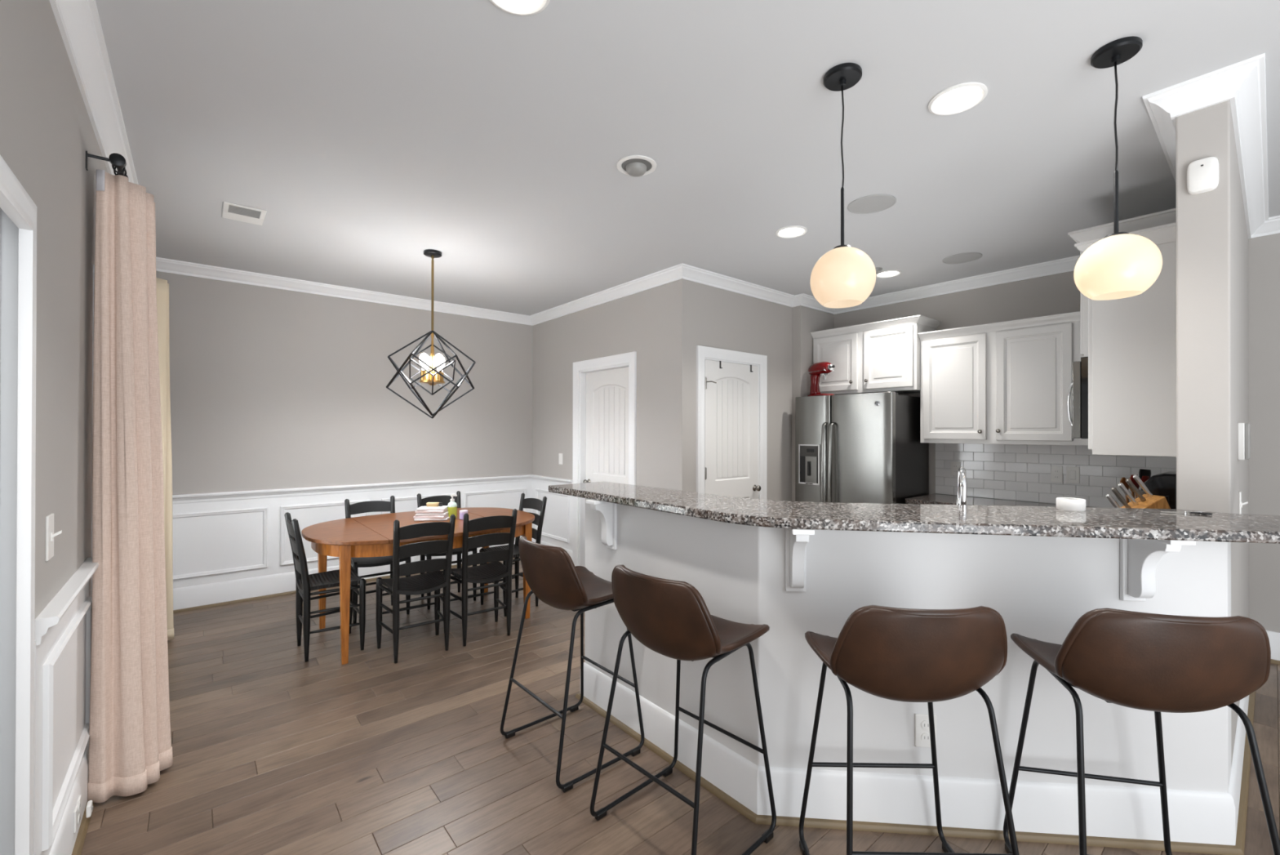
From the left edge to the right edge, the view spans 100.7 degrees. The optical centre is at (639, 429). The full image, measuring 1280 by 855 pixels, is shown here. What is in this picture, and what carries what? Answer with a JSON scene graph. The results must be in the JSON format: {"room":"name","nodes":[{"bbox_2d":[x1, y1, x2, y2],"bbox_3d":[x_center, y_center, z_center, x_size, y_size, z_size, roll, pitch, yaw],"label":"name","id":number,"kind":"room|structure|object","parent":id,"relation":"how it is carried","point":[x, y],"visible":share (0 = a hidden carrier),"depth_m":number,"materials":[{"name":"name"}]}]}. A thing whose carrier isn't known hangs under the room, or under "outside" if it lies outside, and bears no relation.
{"room":"dining room","nodes":[
{"label":"dining room","id":0,"kind":"room"},
{"bbox_2d":[0,0,107,640],"bbox_3d":[-0.965,0.050,0.541,0.140,2.700,9.069,0,0,-40],"label":"wall","id":1,"kind":"structure","parent":0,"point":[46,131],"depth_m":1.58,"materials":[{"name":"grey paint"}]},
{"bbox_2d":[0,155,36,854],"bbox_3d":[-1.270,0.419,0.921,0.162,1.965,0.925,0,0,-40],"label":"door","id":2,"kind":"structure","parent":1,"relation":"in","point":[18,211],"depth_m":1.28,"materials":[{"name":"white paint"}]},
{"bbox_2d":[44,513,62,560],"bbox_3d":[-1.676,0.305,1.519,0.026,0.125,0.078,0,0,-40],"label":"light switch","id":3,"kind":"object","parent":1,"relation":"attached to","point":[50,535],"visible":1,"depth_m":1.50,"materials":[{"name":"white plastic"}]},
{"bbox_2d":[41,595,92,850],"bbox_3d":[-1.878,0.899,1.755,0.018,0.507,0.779,0,0,-40],"label":"trim","id":4,"kind":"structure","parent":1,"relation":"attached to","point":[51,819],"depth_m":1.54,"materials":[{"name":"white paint"}]},
{"bbox_2d":[35,556,98,644],"bbox_3d":[-1.852,0.533,1.742,0.044,0.070,0.886,0,0,-40],"label":"trim","id":5,"kind":"structure","parent":1,"relation":"attached to","point":[50,616],"depth_m":1.54,"materials":[{"name":"white paint"}]},
{"bbox_2d":[48,738,94,854],"bbox_3d":[-2.653,1.312,2.687,0.035,0.185,3.367,0,0,-40],"label":"baseboard","id":6,"kind":"structure","parent":1,"relation":"attached to","point":[66,842],"depth_m":1.77,"materials":[{"name":"white paint"}]},
{"bbox_2d":[73,794,81,832],"bbox_3d":[-1.902,1.298,1.796,0.009,0.077,0.110,0,0,-40],"label":"wall outlet","id":7,"kind":"object","parent":1,"relation":"attached to","point":[77,811],"visible":1,"depth_m":1.78,"materials":[{"name":"white plastic"}]},
{"bbox_2d":[91,264,94,595],"bbox_3d":[-2.720,0.120,2.672,0.142,1.570,1.470,0,0,-40],"label":"window","id":8,"kind":"structure","parent":1,"relation":"in","point":[93,264],"depth_m":2.14,"materials":[{"name":"white paint"}]},
{"bbox_2d":[48,0,138,184],"bbox_3d":[-0.838,-1.255,0.572,0.084,0.088,8.949,0,0,-40],"label":"trim","id":9,"kind":"structure","parent":1,"relation":"attached to","point":[78,21],"depth_m":1.86,"materials":[{"name":"white paint"}]},
{"bbox_2d":[85,151,128,177],"bbox_3d":[-2.716,-1.012,2.837,0.113,0.065,2.234,0,0,-40],"label":"curtain rod","id":10,"kind":"object","parent":1,"relation":"attached to","point":[117,161],"visible":0.33,"depth_m":2.01,"materials":[{"name":"black metal"}]},
{"bbox_2d":[87,169,173,802],"bbox_3d":[-2.024,0.202,2.158,0.201,2.374,0.352,0,0,-22],"label":"curtain","id":11,"kind":"object","parent":10,"relation":"hanging from","point":[130,742],"visible":1,"depth_m":2.04,"materials":[{"name":"fabric"}]},
{"bbox_2d":[155,277,174,639],"bbox_3d":[-3.184,0.207,3.546,0.148,2.370,0.370,0,0,-24],"label":"curtain","id":12,"kind":"object","parent":10,"relation":"hanging from","point":[162,285],"visible":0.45,"depth_m":3.51,"materials":[{"name":"beige fabric"}]},
{"bbox_2d":[155,271,533,494],"bbox_3d":[-2.534,0.064,5.063,3.537,2.700,0.120,0,0,-40],"label":"wall","id":13,"kind":"structure","parent":0,"point":[270,388],"depth_m":4.76,"materials":[{"name":"grey paint"}]},
{"bbox_2d":[172,506,267,580],"bbox_3d":[-3.407,0.906,4.237,0.714,0.507,0.018,0,0,-40],"label":"trim","id":14,"kind":"structure","parent":13,"relation":"attached to","point":[264,509],"depth_m":4.32,"materials":[{"name":"white paint"}]},
{"bbox_2d":[33,480,572,854],"bbox_3d":[-1.407,0.986,3.726,3.277,0.850,3.374,0,0,-40],"label":"wainscoting","id":15,"kind":"structure","parent":13,"relation":"attached to","point":[222,541],"depth_m":4.26,"materials":[{"name":"white paint"}]},
{"bbox_2d":[280,499,369,565],"bbox_3d":[-2.799,0.908,4.745,0.699,0.507,0.018,0,0,-40],"label":"trim","id":16,"kind":"structure","parent":13,"relation":"attached to","point":[282,562],"depth_m":4.57,"materials":[{"name":"white paint"}]},
{"bbox_2d":[155,257,532,325],"bbox_3d":[-2.459,-1.242,4.996,3.277,0.088,0.084,0,0,-40],"label":"trim","id":17,"kind":"structure","parent":13,"relation":"attached to","point":[162,264],"depth_m":4.70,"materials":[{"name":"white paint"}]},
{"bbox_2d":[173,539,515,613],"bbox_3d":[-2.479,1.321,5.005,3.277,0.185,0.035,0,0,-40],"label":"baseboard","id":18,"kind":"structure","parent":13,"relation":"attached to","point":[186,598],"depth_m":4.36,"materials":[{"name":"white paint"}]},
{"bbox_2d":[172,474,533,503],"bbox_3d":[-2.475,0.543,5.005,3.277,0.070,0.044,0,0,-40],"label":"trim","id":19,"kind":"structure","parent":13,"relation":"attached to","point":[240,495],"depth_m":4.77,"materials":[{"name":"white paint"}]},
{"bbox_2d":[381,493,455,514],"bbox_3d":[-2.182,0.911,5.262,0.709,0.507,0.018,0,0,-40],"label":"trim","id":20,"kind":"structure","parent":13,"relation":"attached to","point":[406,498],"depth_m":5.19,"materials":[{"name":"white paint"}]},
{"bbox_2d":[464,488,526,511],"bbox_3d":[-1.563,0.914,5.780,0.714,0.507,0.018,0,0,-40],"label":"trim","id":21,"kind":"structure","parent":13,"relation":"attached to","point":[524,490],"depth_m":5.75,"materials":[{"name":"white paint"}]},
{"bbox_2d":[532,282,671,488],"bbox_3d":[-0.441,0.068,5.224,0.120,2.700,2.319,0,0,-40],"label":"wall","id":22,"kind":"structure","parent":0,"point":[641,322],"depth_m":4.93,"materials":[{"name":"grey paint"}]},
{"bbox_2d":[530,474,572,484],"bbox_3d":[-0.968,0.549,5.723,0.044,0.070,0.877,0,0,-40],"label":"trim","id":23,"kind":"structure","parent":22,"relation":"attached to","point":[559,481],"depth_m":5.71,"materials":[{"name":"white paint"}]},
{"bbox_2d":[531,537,572,559],"bbox_3d":[-0.966,1.326,5.723,0.035,0.185,0.877,0,0,-40],"label":"baseboard","id":24,"kind":"structure","parent":22,"relation":"attached to","point":[569,551],"depth_m":5.70,"materials":[{"name":"white paint"}]},
{"bbox_2d":[535,488,569,542],"bbox_3d":[-0.957,0.915,5.724,0.018,0.507,0.694,0,0,-40],"label":"trim","id":25,"kind":"structure","parent":22,"relation":"attached to","point":[537,490],"depth_m":5.62,"materials":[{"name":"white paint"}]},
{"bbox_2d":[572,351,636,566],"bbox_3d":[-0.313,0.367,5.052,0.142,2.100,0.990,0,0,-40],"label":"door","id":26,"kind":"structure","parent":22,"relation":"in","point":[605,388],"depth_m":5.13,"materials":[{"name":"white paint"}]},
{"bbox_2d":[529,262,682,325],"bbox_3d":[-0.452,-1.238,5.085,0.084,0.088,2.523,0,0,-40],"label":"trim","id":27,"kind":"structure","parent":22,"relation":"attached to","point":[673,273],"depth_m":4.83,"materials":[{"name":"white paint"}]},
{"bbox_2d":[80,556,1279,854],"bbox_3d":[1.001,1.440,2.184,5.992,0.060,9.069,0,0,-40],"label":"floor","id":28,"kind":"structure","parent":0,"point":[275,752],"depth_m":2.24,"materials":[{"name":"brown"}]},
{"bbox_2d":[284,511,366,662],"bbox_3d":[-2.034,0.972,3.418,0.405,0.874,0.402,0,0,-40],"label":"dining chair","id":29,"kind":"object","parent":28,"relation":"on","point":[305,583],"visible":0.93,"depth_m":3.38,"materials":[{"name":"black paint"}]},
{"bbox_2d":[344,495,410,622],"bbox_3d":[-2.033,0.974,4.084,0.402,0.874,0.405,0,0,-40],"label":"dining chair","id":30,"kind":"object","parent":28,"relation":"on","point":[371,505],"visible":0.44,"depth_m":4.06,"materials":[{"name":"black paint"}]},
{"bbox_2d":[376,514,455,662],"bbox_3d":[-1.427,0.973,3.393,0.402,0.874,0.405,0,0,-38],"label":"dining chair","id":31,"kind":"object","parent":28,"relation":"on","point":[434,580],"visible":1,"depth_m":3.30,"materials":[{"name":"black paint"}]},
{"bbox_2d":[301,506,534,664],"bbox_3d":[-1.553,1.040,3.875,1.550,0.742,1.160,0,0,-40],"label":"dining table","id":32,"kind":"object","parent":28,"relation":"on","point":[368,535],"visible":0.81,"depth_m":3.46,"materials":[{"name":"brown wood"}]},
{"bbox_2d":[413,516,448,520],"bbox_3d":[-1.542,0.660,3.951,0.230,0.019,0.148,0,0,-7],"label":"folded towel","id":33,"kind":"object","parent":32,"relation":"on","point":[446,517],"visible":0.44,"depth_m":3.88,"materials":[{"name":"white fabric"}]},
{"bbox_2d":[413,513,448,518],"bbox_3d":[-1.547,0.641,3.947,0.222,0.019,0.144,0,0,-1],"label":"folded towel","id":34,"kind":"object","parent":33,"relation":"on","point":[447,514],"visible":0.56,"depth_m":3.88,"materials":[{"name":"white fabric"}]},
{"bbox_2d":[415,511,448,515],"bbox_3d":[-1.542,0.622,3.951,0.214,0.019,0.140,0,0,-7],"label":"folded towel","id":35,"kind":"object","parent":34,"relation":"on","point":[446,512],"visible":0.53,"depth_m":3.89,"materials":[{"name":"white fabric"}]},
{"bbox_2d":[414,508,448,512],"bbox_3d":[-1.547,0.603,3.947,0.206,0.019,0.136,0,0,-1],"label":"folded towel","id":36,"kind":"object","parent":35,"relation":"on","point":[446,509],"visible":0.61,"depth_m":3.88,"materials":[{"name":"white fabric"}]},
{"bbox_2d":[416,505,447,510],"bbox_3d":[-1.542,0.584,3.951,0.198,0.019,0.132,0,0,-7],"label":"folded towel","id":37,"kind":"object","parent":36,"relation":"on","point":[443,507],"visible":0.8,"depth_m":3.90,"materials":[{"name":"white fabric"}]},
{"bbox_2d":[447,494,457,518],"bbox_3d":[-1.418,0.581,4.008,0.068,0.178,0.068,0,0,-40],"label":"soap bottle","id":38,"kind":"object","parent":32,"relation":"on","point":[452,505],"visible":0.91,"depth_m":3.98,"materials":[{"name":"yellow plastic"}]},
{"bbox_2d":[417,490,477,608],"bbox_3d":[-1.625,0.976,4.431,0.402,0.874,0.405,0,0,-37],"label":"dining chair","id":39,"kind":"object","parent":28,"relation":"on","point":[445,500],"visible":0.27,"depth_m":4.47,"materials":[{"name":"black paint"}]},
{"bbox_2d":[442,508,517,646],"bbox_3d":[-1.093,0.974,3.647,0.402,0.874,0.405,0,0,-37],"label":"dining chair","id":40,"kind":"object","parent":28,"relation":"on","point":[494,571],"visible":0.94,"depth_m":3.54,"materials":[{"name":"black paint"}]},
{"bbox_2d":[479,493,546,616],"bbox_3d":[-1.016,0.977,4.282,0.405,0.874,0.402,0,0,-44],"label":"dining chair","id":41,"kind":"object","parent":28,"relation":"on","point":[539,504],"visible":0.51,"depth_m":4.31,"materials":[{"name":"black paint"}]},
{"bbox_2d":[500,536,644,792],"bbox_3d":[-0.306,0.942,2.371,0.454,0.932,0.498,0,0,-41],"label":"bar stool","id":42,"kind":"object","parent":28,"relation":"on","point":[550,573],"visible":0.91,"depth_m":2.23,"materials":[{"name":"brown leather"}]},
{"bbox_2d":[590,564,776,854],"bbox_3d":[0.150,0.941,1.878,0.454,0.932,0.498,0,0,-43],"label":"bar stool","id":43,"kind":"object","parent":28,"relation":"on","point":[671,618],"visible":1,"depth_m":1.75,"materials":[{"name":"brown leather"}]},
{"bbox_2d":[795,391,928,503],"bbox_3d":[1.989,0.558,4.832,0.803,1.725,0.908,0,0,-40],"label":"refrigerator","id":44,"kind":"object","parent":28,"relation":"on","point":[865,447],"visible":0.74,"depth_m":4.54,"materials":[{"name":"silver metal"}]},
{"bbox_2d":[807,361,835,395],"bbox_3d":[1.703,-0.468,4.965,0.150,0.332,0.312,0,0,-22],"label":"stand mixer","id":45,"kind":"object","parent":44,"relation":"on","point":[824,369],"visible":0.78,"depth_m":4.97,"materials":[{"name":"red metal"}]},
{"bbox_2d":[799,604,1019,854],"bbox_3d":[0.783,0.941,1.594,0.498,0.932,0.454,0,0,1],"label":"bar stool","id":46,"kind":"object","parent":28,"relation":"on","point":[908,655],"visible":1,"depth_m":1.43,"materials":[{"name":"brown leather"}]},
{"bbox_2d":[1003,607,1279,854],"bbox_3d":[1.430,0.942,1.544,0.498,0.932,0.454,0,0,12],"label":"bar stool","id":47,"kind":"object","parent":28,"relation":"on","point":[1157,663],"visible":1,"depth_m":1.39,"materials":[{"name":"brown leather"}]},
{"bbox_3d":[0.940,1.002,2.475,1.235,0.817,2.068,0,0,-40],"label":"base cabinet","id":48,"kind":"object","parent":28,"relation":"on","visible":0},
{"bbox_2d":[905,493,1088,506],"bbox_3d":[1.759,0.580,3.148,3.354,0.035,2.088,0,0,-40],"label":"countertop","id":49,"kind":"structure","parent":48,"relation":"on","point":[931,499],"depth_m":4.22,"materials":[{"name":"stone"}]},
{"bbox_2d":[956,466,966,504],"bbox_3d":[1.402,0.360,2.280,0.084,0.398,0.194,0,0,28],"label":"faucet","id":50,"kind":"object","parent":49,"relation":"on","point":[962,481],"visible":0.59,"depth_m":2.23,"materials":[{"name":"silver metal"}]},
{"bbox_2d":[1120,493,1170,508],"bbox_3d":[2.297,0.430,2.429,0.202,0.260,0.100,0,0,0],"label":"knife block","id":51,"kind":"object","parent":49,"relation":"on","point":[1156,501],"visible":0.26,"depth_m":2.39,"materials":[{"name":"brown wood"}]},
{"bbox_2d":[1111,486,1131,507],"bbox_3d":[2.207,0.320,2.430,0.094,0.115,0.017,0,0,0],"label":"knife","id":52,"kind":"object","parent":51,"relation":"in","point":[1120,497],"visible":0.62,"depth_m":2.42,"materials":[{"name":"grey metal"}]},
{"bbox_2d":[1118,482,1138,506],"bbox_3d":[2.241,0.301,2.430,0.094,0.115,0.017,0,0,0],"label":"knife","id":53,"kind":"object","parent":51,"relation":"in","point":[1127,493],"visible":1,"depth_m":2.42,"materials":[{"name":"silver metal"}]},
{"bbox_2d":[1125,478,1146,502],"bbox_3d":[2.275,0.282,2.430,0.094,0.115,0.017,0,0,0],"label":"knife","id":54,"kind":"object","parent":51,"relation":"in","point":[1128,481],"visible":1,"depth_m":2.42,"materials":[{"name":"grey metal"}]},
{"bbox_2d":[1133,474,1153,497],"bbox_3d":[2.308,0.263,2.430,0.094,0.115,0.017,0,0,0],"label":"knife","id":55,"kind":"object","parent":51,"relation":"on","point":[1135,477],"visible":1,"depth_m":2.42,"materials":[{"name":"silver metal"}]},
{"bbox_2d":[1137,471,1176,508],"bbox_3d":[2.608,0.388,2.673,0.246,0.348,0.168,0,0,-40],"label":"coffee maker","id":56,"kind":"object","parent":49,"relation":"on","point":[1163,484],"visible":0.23,"depth_m":2.57,"materials":[{"name":"black plastic"}]},
{"bbox_3d":[2.725,0.488,2.896,0.124,0.150,0.124,0,0,-40],"label":"utensil crock","id":57,"kind":"object","parent":49,"relation":"on","visible":0},
{"bbox_2d":[1120,476,1128,502],"bbox_3d":[2.678,0.403,2.916,0.074,0.282,0.012,0,0,5],"label":"wooden spoon","id":58,"kind":"object","parent":57,"relation":"in","point":[1122,480],"visible":0.34,"depth_m":2.91,"materials":[{"name":"brown wood"}]},
{"bbox_2d":[95,0,1279,315],"bbox_3d":[1.143,-1.340,2.309,5.632,0.100,9.069,0,0,-40],"label":"ceiling","id":59,"kind":"structure","parent":0,"point":[371,136],"depth_m":2.27,"materials":[{"name":"grey paint"}]},
{"bbox_2d":[222,201,266,225],"bbox_3d":[-2.371,-1.290,3.175,0.200,0.006,0.280,0,0,-40],"label":"ceiling vent","id":60,"kind":"object","parent":59,"relation":"in","point":[230,211],"visible":1,"depth_m":3.16,"materials":[{"name":"white plastic"}]},
{"bbox_2d":[386,248,475,417],"bbox_3d":[-1.507,-0.685,3.850,0.606,1.208,0.546,0,0,-21],"label":"chandelier","id":61,"kind":"object","parent":59,"relation":"hanging from","point":[425,362],"visible":1,"depth_m":3.81,"materials":[{"name":"black metal"}]},
{"bbox_2d":[489,0,550,15],"bbox_3d":[-0.361,-1.290,1.552,0.200,0.010,0.200,0,0,-40],"label":"recessed light","id":62,"kind":"object","parent":59,"relation":"in","point":[517,7],"visible":1,"depth_m":1.61,"materials":[{"name":"white plastic"}]},
{"bbox_2d":[616,155,656,177],"bbox_3d":[-0.017,-1.272,2.592,0.196,0.036,0.196,0,0,-40],"label":"recessed light","id":63,"kind":"object","parent":59,"relation":"in","point":[636,166],"visible":1,"depth_m":2.57,"materials":[{"name":"white plastic"}]},
{"bbox_2d":[775,225,807,237],"bbox_3d":[0.982,-1.281,3.442,0.200,0.010,0.200,0,0,-40],"label":"recessed light","id":64,"kind":"object","parent":59,"relation":"in","point":[793,231],"visible":1,"depth_m":3.43,"materials":[{"name":"white plastic"}]},
{"bbox_2d":[809,62,875,308],"bbox_3d":[0.737,-0.874,1.929,0.224,0.835,0.224,0,0,-40],"label":"pendant lamp","id":65,"kind":"object","parent":59,"relation":"hanging from","point":[845,276],"visible":1,"depth_m":1.87,"materials":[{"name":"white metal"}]},
{"bbox_2d":[847,194,896,213],"bbox_3d":[1.321,-1.284,3.027,0.256,0.006,0.256,0,0,-40],"label":"ceiling speaker","id":66,"kind":"object","parent":59,"relation":"attached to","point":[873,203],"visible":1,"depth_m":3.01,"materials":[{"name":"grey"}]},
{"bbox_2d":[875,269,901,277],"bbox_3d":[2.035,-1.276,4.351,0.200,0.010,0.200,0,0,-40],"label":"recessed light","id":67,"kind":"object","parent":59,"relation":"in","point":[892,273],"visible":0.94,"depth_m":4.35,"materials":[{"name":"white plastic"}]},
{"bbox_2d":[928,81,987,115],"bbox_3d":[1.237,-1.286,2.069,0.200,0.010,0.200,0,0,-40],"label":"recessed light","id":68,"kind":"object","parent":59,"relation":"in","point":[960,100],"visible":1,"depth_m":2.06,"materials":[{"name":"white plastic"}]},
{"bbox_2d":[942,252,982,263],"bbox_3d":[2.407,-1.278,3.963,0.256,0.006,0.256,0,0,-40],"label":"ceiling speaker","id":69,"kind":"object","parent":59,"relation":"attached to","point":[966,257],"visible":1,"depth_m":3.96,"materials":[{"name":"grey"}]},
{"bbox_2d":[1073,35,1162,300],"bbox_3d":[1.619,-0.873,1.803,0.224,0.835,0.224,0,0,-40],"label":"pendant lamp","id":70,"kind":"object","parent":59,"relation":"hanging from","point":[1120,264],"visible":1,"depth_m":1.75,"materials":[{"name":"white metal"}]},
{"bbox_2d":[671,279,791,501],"bbox_3d":[0.868,0.068,4.730,1.494,2.700,0.120,0,0,-40],"label":"wall","id":71,"kind":"structure","parent":0,"point":[704,315],"depth_m":4.54,"materials":[{"name":"grey paint"}]},
{"bbox_2d":[696,345,767,499],"bbox_3d":[0.793,0.368,4.612,0.910,2.100,0.164,0,0,-40],"label":"door","id":72,"kind":"structure","parent":71,"relation":"in","point":[731,400],"depth_m":4.59,"materials":[{"name":"white paint"}]},
{"bbox_2d":[682,262,794,306],"bbox_3d":[0.904,-1.238,4.630,1.578,0.088,0.084,0,0,-40],"label":"trim","id":73,"kind":"structure","parent":71,"relation":"attached to","point":[690,273],"depth_m":4.55,"materials":[{"name":"white paint"}]},
{"bbox_2d":[791,305,833,501],"bbox_3d":[1.748,0.072,5.404,0.721,2.700,0.215,0,0,-40],"label":"wall","id":74,"kind":"structure","parent":0,"point":[805,320],"depth_m":5.15,"materials":[{"name":"grey paint"}]},
{"bbox_2d":[800,293,835,314],"bbox_3d":[1.768,-1.234,5.229,0.685,0.088,0.084,0,0,-40],"label":"trim","id":75,"kind":"structure","parent":74,"relation":"attached to","point":[807,300],"depth_m":5.17,"materials":[{"name":"white paint"}]},
{"bbox_2d":[584,497,1231,792],"bbox_3d":[0.842,0.874,2.130,2.584,1.071,0.660,0,0,20],"label":"wall","id":76,"kind":"structure","parent":0,"point":[1040,587],"depth_m":1.89,"materials":[{"name":"white paint"}]},
{"bbox_2d":[586,499,617,549],"bbox_3d":[-0.186,0.460,2.562,0.136,0.246,0.072,0,0,-40],"label":"corbel","id":77,"kind":"object","parent":76,"relation":"attached to","point":[606,511],"visible":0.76,"depth_m":2.57,"materials":[{"name":"white paint"}]},
{"bbox_2d":[575,662,758,823],"bbox_3d":[0.049,1.316,2.356,0.035,0.185,1.176,0,0,-40],"label":"baseboard","id":78,"kind":"structure","parent":76,"relation":"attached to","point":[726,774],"depth_m":2.21,"materials":[{"name":"white paint"}]},
{"bbox_2d":[785,528,814,591],"bbox_3d":[0.555,0.459,1.847,0.072,0.246,0.144,0,0,5],"label":"corbel","id":79,"kind":"object","parent":76,"relation":"attached to","point":[796,540],"visible":0.83,"depth_m":1.86,"materials":[{"name":"white paint"}]},
{"bbox_2d":[547,481,1279,543],"bbox_3d":[1.014,0.320,2.035,3.451,0.035,0.894,0,0,26],"label":"countertop","id":80,"kind":"structure","parent":76,"relation":"on","point":[1006,520],"depth_m":1.84,"materials":[{"name":"stone"}]},
{"bbox_2d":[1056,497,1085,511],"bbox_3d":[1.634,0.282,2.011,0.088,0.041,0.088,0,0,-40],"label":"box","id":81,"kind":"object","parent":80,"relation":"on","point":[1070,504],"visible":1,"depth_m":1.98,"materials":[{"name":"white plastic"}]},
{"bbox_2d":[915,713,936,746],"bbox_3d":[1.009,1.063,1.873,0.072,0.116,0.009,0,0,5],"label":"wall outlet","id":82,"kind":"object","parent":76,"relation":"attached to","point":[922,739],"visible":0.84,"depth_m":1.87,"materials":[{"name":"white plastic"}]},
{"bbox_2d":[755,765,1244,854],"bbox_3d":[1.206,1.316,1.841,1.590,0.185,0.035,0,0,5],"label":"baseboard","id":83,"kind":"structure","parent":76,"relation":"attached to","point":[1117,816],"depth_m":1.84,"materials":[{"name":"white paint"}]},
{"bbox_2d":[1120,538,1195,600],"bbox_3d":[1.675,0.460,1.722,0.072,0.246,0.195,0,0,5],"label":"corbel","id":84,"kind":"object","parent":76,"relation":"attached to","point":[1139,558],"visible":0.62,"depth_m":1.75,"materials":[{"name":"white paint"}]},
{"bbox_2d":[833,233,1279,632],"bbox_3d":[4.103,0.068,3.052,0.129,2.700,6.415,0,0,-40],"label":"wall","id":85,"kind":"structure","parent":0,"point":[1013,472],"depth_m":3.95,"materials":[{"name":"grey paint"}]},
{"bbox_2d":[810,314,941,395],"bbox_3d":[2.166,-0.645,4.941,0.438,0.618,1.028,0,0,-40],"label":"upper cabinet","id":86,"kind":"object","parent":85,"relation":"attached to","point":[881,356],"visible":0.88,"depth_m":4.74,"materials":[{"name":"white paint"}]},
{"bbox_2d":[951,462,960,475],"bbox_3d":[2.729,0.339,4.585,0.009,0.118,0.075,0,0,-40],"label":"wall outlet","id":87,"kind":"object","parent":85,"relation":"attached to","point":[955,466],"visible":0.93,"depth_m":4.58,"materials":[{"name":"white plastic"}]},
{"bbox_2d":[834,254,1079,314],"bbox_3d":[2.830,-1.235,4.428,0.084,0.088,2.675,0,0,-40],"label":"trim","id":88,"kind":"structure","parent":85,"relation":"attached to","point":[1064,264],"depth_m":4.46,"materials":[{"name":"white paint"}]},
{"bbox_2d":[918,311,1088,445],"bbox_3d":[3.031,-0.352,3.952,0.378,0.927,1.685,0,0,-40],"label":"upper cabinet","id":89,"kind":"object","parent":85,"relation":"attached to","point":[1007,382],"visible":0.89,"depth_m":4.04,"materials":[{"name":"white paint"}]},
{"bbox_2d":[1050,465,1062,482],"bbox_3d":[3.180,0.340,4.046,0.009,0.125,0.072,0,0,-40],"label":"wall outlet","id":90,"kind":"object","parent":85,"relation":"attached to","point":[1056,472],"visible":1,"depth_m":4.04,"materials":[{"name":"white plastic"}]},
{"bbox_2d":[1066,466,1079,483],"bbox_3d":[3.243,0.340,3.972,0.009,0.125,0.078,0,0,-40],"label":"light switch","id":91,"kind":"object","parent":85,"relation":"attached to","point":[1073,473],"visible":1,"depth_m":3.97,"materials":[{"name":"white plastic"}]},
{"bbox_2d":[1251,215,1279,238],"bbox_3d":[4.934,-1.240,1.915,0.084,0.088,3.600,0,0,-40],"label":"trim","id":92,"kind":"structure","parent":85,"relation":"attached to","point":[1271,226],"depth_m":3.23,"materials":[{"name":"white paint"}]},
{"bbox_2d":[1266,630,1279,664],"bbox_3d":[4.948,1.323,1.922,0.035,0.185,3.600,0,0,-40],"label":"baseboard","id":93,"kind":"structure","parent":85,"relation":"attached to","point":[1273,637],"depth_m":3.22,"materials":[{"name":"white paint"}]},
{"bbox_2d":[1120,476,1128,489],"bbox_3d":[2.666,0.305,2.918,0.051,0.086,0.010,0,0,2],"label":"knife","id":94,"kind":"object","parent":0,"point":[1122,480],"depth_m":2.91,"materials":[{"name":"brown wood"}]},
{"bbox_2d":[1175,99,1248,767],"bbox_3d":[2.933,0.065,2.677,2.165,2.700,0.140,0,0,-40],"label":"wall","id":95,"kind":"structure","parent":0,"point":[1212,237],"depth_m":1.99,"materials":[{"name":"grey paint"}]},
{"bbox_2d":[1067,208,1175,356],"bbox_3d":[2.870,-0.754,3.043,0.818,0.697,0.496,0,0,-40],"label":"upper cabinet","id":96,"kind":"object","parent":95,"relation":"attached to","point":[1167,216],"visible":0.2,"depth_m":2.87,"materials":[{"name":"white paint"}]},
{"bbox_2d":[1066,356,1088,438],"bbox_3d":[2.882,-0.177,3.067,0.745,0.458,0.520,0,0,-40],"label":"microwave","id":97,"kind":"object","parent":96,"relation":"attached to","point":[1079,384],"visible":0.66,"depth_m":2.98,"materials":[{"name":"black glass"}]},
{"bbox_2d":[1074,222,1176,456],"bbox_3d":[2.456,-0.399,2.628,0.452,1.045,0.392,0,0,-40],"label":"upper cabinet","id":98,"kind":"object","parent":95,"relation":"attached to","point":[1132,340],"visible":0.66,"depth_m":2.50,"materials":[{"name":"white paint"}]},
{"bbox_2d":[1143,99,1175,181],"bbox_3d":[2.831,-1.241,2.740,2.249,0.088,0.084,0,0,-40],"label":"trim","id":99,"kind":"structure","parent":95,"relation":"attached to","point":[1164,126],"depth_m":2.21,"materials":[{"name":"white paint"}]},
{"bbox_2d":[1186,156,1218,194],"bbox_3d":[2.096,-0.947,1.975,0.028,0.124,0.082,0,0,-40],"label":"sensor","id":100,"kind":"object","parent":95,"relation":"attached to","point":[1202,175],"visible":1,"depth_m":1.97,"materials":[{"name":"white plastic"}]},
{"bbox_2d":[1142,53,1265,117],"bbox_3d":[2.073,-1.245,1.960,0.084,0.088,0.308,0,0,-40],"label":"trim","id":101,"kind":"structure","parent":95,"relation":"attached to","point":[1219,86],"depth_m":1.95,"materials":[{"name":"white paint"}]},
{"bbox_2d":[1228,690,1255,853],"bbox_3d":[2.901,1.322,2.533,2.388,0.185,0.035,0,0,-40],"label":"baseboard","id":102,"kind":"structure","parent":95,"relation":"attached to","point":[1238,788],"depth_m":2.04,"materials":[{"name":"white paint"}]},
{"bbox_2d":[1237,422,1250,459],"bbox_3d":[2.654,0.051,2.329,0.140,0.160,0.034,0,0,-40],"label":"panel","id":103,"kind":"object","parent":95,"relation":"attached to","point":[1243,428],"visible":1,"depth_m":2.28,"materials":[{"name":"white plastic"}]},
{"bbox_2d":[1230,54,1268,239],"bbox_3d":[2.975,-1.241,2.568,2.249,0.088,0.084,0,0,-40],"label":"trim","id":104,"kind":"structure","parent":95,"relation":"attached to","point":[1248,106],"depth_m":2.30,"materials":[{"name":"white paint"}]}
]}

